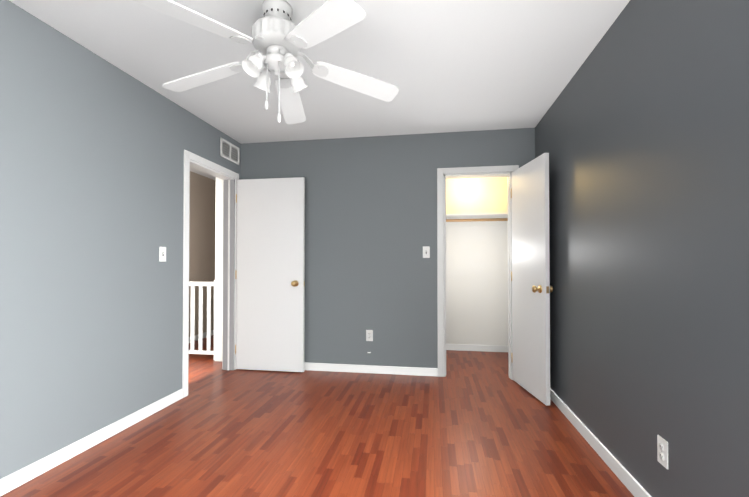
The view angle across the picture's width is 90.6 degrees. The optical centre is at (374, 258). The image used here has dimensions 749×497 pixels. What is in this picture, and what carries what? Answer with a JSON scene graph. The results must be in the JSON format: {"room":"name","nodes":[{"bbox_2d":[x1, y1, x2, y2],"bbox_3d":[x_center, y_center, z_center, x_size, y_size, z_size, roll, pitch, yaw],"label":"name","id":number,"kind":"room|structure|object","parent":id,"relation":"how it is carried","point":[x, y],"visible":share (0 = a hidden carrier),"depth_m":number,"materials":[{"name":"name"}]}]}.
{"room":"empty bedroom","nodes":[
{"label":"empty bedroom","id":0,"kind":"room"},
{"bbox_2d":[0,0,240,478],"bbox_3d":[-1.932,-0.068,1.520,0.120,2.440,5.390,0,-1,9],"label":"wall","id":1,"kind":"structure","parent":0,"point":[93,146],"depth_m":2.23,"materials":[{"name":"grey paint"}]},
{"bbox_2d":[0,388,182,495],"bbox_3d":[-1.941,1.106,1.031,0.013,0.080,4.210,0,-1,9],"label":"baseboard","id":2,"kind":"structure","parent":1,"relation":"attached to","point":[22,476],"depth_m":2.20,"materials":[{"name":"white wood"}]},
{"bbox_2d":[159,247,165,261],"bbox_3d":[-1.645,-0.032,2.887,0.016,0.115,0.070,0,-1,9],"label":"light switch","id":3,"kind":"object","parent":1,"relation":"attached to","point":[162,254],"visible":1,"depth_m":2.88,"materials":[{"name":"white plastic"}]},
{"bbox_2d":[182,150,238,397],"bbox_3d":[-1.604,0.132,3.567,0.152,2.090,0.880,0,-1,9],"label":"trim","id":4,"kind":"structure","parent":1,"relation":"attached to","point":[229,263],"depth_m":3.91,"materials":[{"name":"white wood"}]},
{"bbox_2d":[220,137,238,164],"bbox_3d":[-1.496,-1.103,3.843,0.012,0.185,0.350,0,-1,9],"label":"air vent","id":5,"kind":"object","parent":1,"relation":"in","point":[229,151],"visible":1,"depth_m":3.82,"materials":[{"name":"grey metal"}]},
{"bbox_2d":[235,177,304,371],"bbox_3d":[-1.097,0.167,3.883,0.754,2.003,0.165,0,-1,9],"label":"door","id":6,"kind":"structure","parent":1,"relation":"in","point":[270,299],"depth_m":3.86,"materials":[{"name":"white paint"}]},
{"bbox_2d":[189,171,222,360],"bbox_3d":[-1.495,-0.043,3.602,3.000,2.440,4.640,0,-1,9],"label":"hallway wall","id":7,"kind":"structure","parent":0,"point":[206,230],"depth_m":5.42,"materials":[{"name":"beige paint"}]},
{"bbox_2d":[0,335,633,496],"bbox_3d":[-0.886,1.190,2.224,4.793,0.060,7.300,0,-1,9],"label":"floor","id":8,"kind":"structure","parent":0,"point":[476,424],"depth_m":2.32,"materials":[{"name":"brown wood"}]},
{"bbox_2d":[189,330,213,342],"bbox_3d":[-2.851,1.140,3.805,0.013,0.080,4.400,0,-1,9],"label":"baseboard","id":9,"kind":"structure","parent":8,"relation":"on","point":[196,337],"depth_m":5.56,"materials":[{"name":"white"}]},
{"bbox_2d":[189,280,214,359],"bbox_3d":[-2.281,0.722,4.407,0.910,0.930,0.050,0,-1,9],"label":"railing","id":10,"kind":"object","parent":8,"relation":"on","point":[192,284],"visible":0.31,"depth_m":4.36,"materials":[{"name":"white wood"}]},
{"bbox_2d":[9,0,629,180],"bbox_3d":[-0.886,-1.310,2.254,4.793,0.060,7.300,0,-1,9],"label":"ceiling","id":11,"kind":"structure","parent":0,"point":[443,66],"depth_m":2.36,"materials":[{"name":"white paint"}]},
{"bbox_2d":[133,0,398,123],"bbox_3d":[-0.530,-0.979,1.921,1.264,0.610,1.289,0,-1,9],"label":"ceiling fan","id":12,"kind":"object","parent":11,"relation":"hanging from","point":[279,40],"visible":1,"depth_m":1.84,"materials":[{"name":"white metal"}]},
{"bbox_2d":[241,128,534,367],"bbox_3d":[0.052,-0.040,3.871,3.056,2.440,0.120,0,-1,9],"label":"wall","id":13,"kind":"structure","parent":0,"point":[370,217],"depth_m":3.82,"materials":[{"name":"grey paint"}]},
{"bbox_2d":[366,330,372,340],"bbox_3d":[-0.052,0.795,3.812,0.070,0.115,0.009,0,-1,9],"label":"outlet","id":14,"kind":"object","parent":13,"relation":"attached to","point":[369,335],"visible":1,"depth_m":3.81,"materials":[{"name":"white plastic"}]},
{"bbox_2d":[304,362,437,375],"bbox_3d":[-0.420,1.140,3.861,2.123,0.080,0.020,0,-1,9],"label":"baseboard","id":15,"kind":"structure","parent":13,"relation":"attached to","point":[418,371],"depth_m":3.80,"materials":[{"name":"white wood"}]},
{"bbox_2d":[423,246,429,257],"bbox_3d":[0.520,-0.061,3.728,0.070,0.115,0.016,0,-1,9],"label":"light switch","id":16,"kind":"object","parent":13,"relation":"attached to","point":[426,251],"visible":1,"depth_m":3.73,"materials":[{"name":"white plastic"}]},
{"bbox_2d":[437,165,518,379],"bbox_3d":[1.024,0.138,3.711,0.780,2.080,0.146,0,-1,9],"label":"trim","id":17,"kind":"structure","parent":13,"relation":"attached to","point":[443,174],"depth_m":3.69,"materials":[{"name":"white wood"}]},
{"bbox_2d":[511,153,552,405],"bbox_3d":[1.375,0.164,3.246,0.214,1.993,0.651,0,-1,9],"label":"closet door","id":18,"kind":"structure","parent":13,"relation":"in","point":[532,288],"depth_m":3.16,"materials":[{"name":"white paint"}]},
{"bbox_2d":[446,177,507,345],"bbox_3d":[0.914,-0.034,4.376,1.513,2.440,1.150,0,-1,9],"label":"closet wall","id":19,"kind":"structure","parent":0,"point":[476,285],"depth_m":4.77,"materials":[{"name":"white paint"}]},
{"bbox_2d":[446,212,507,225],"bbox_3d":[1.007,-0.476,4.615,1.383,0.110,0.420,0,-1,9],"label":"closet shelf","id":20,"kind":"object","parent":19,"relation":"attached to","point":[473,219],"visible":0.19,"depth_m":4.54,"materials":[{"name":"white paint"}]},
{"bbox_2d":[446,344,507,351],"bbox_3d":[1.039,1.152,4.796,1.383,0.080,0.013,0,-1,9],"label":"baseboard","id":21,"kind":"structure","parent":19,"relation":"attached to","point":[459,347],"depth_m":4.75,"materials":[{"name":"white wood"}]},
{"bbox_2d":[535,0,748,496],"bbox_3d":[1.295,-0.068,1.586,0.120,2.440,6.540,0,-1,9],"label":"wall","id":22,"kind":"structure","parent":0,"point":[642,133],"depth_m":1.62,"materials":[{"name":"grey paint"}]},
{"bbox_2d":[550,388,650,496],"bbox_3d":[1.123,1.106,1.017,0.043,0.080,5.150,0,-1,9],"label":"baseboard","id":23,"kind":"structure","parent":22,"relation":"attached to","point":[625,477],"depth_m":2.13,"materials":[{"name":"white wood"}]},
{"bbox_2d":[657,435,668,469],"bbox_3d":[1.231,0.828,1.586,0.009,0.115,0.070,0,-1,9],"label":"outlet","id":24,"kind":"object","parent":22,"relation":"attached to","point":[662,451],"visible":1,"depth_m":1.58,"materials":[{"name":"white plastic"}]}
]}

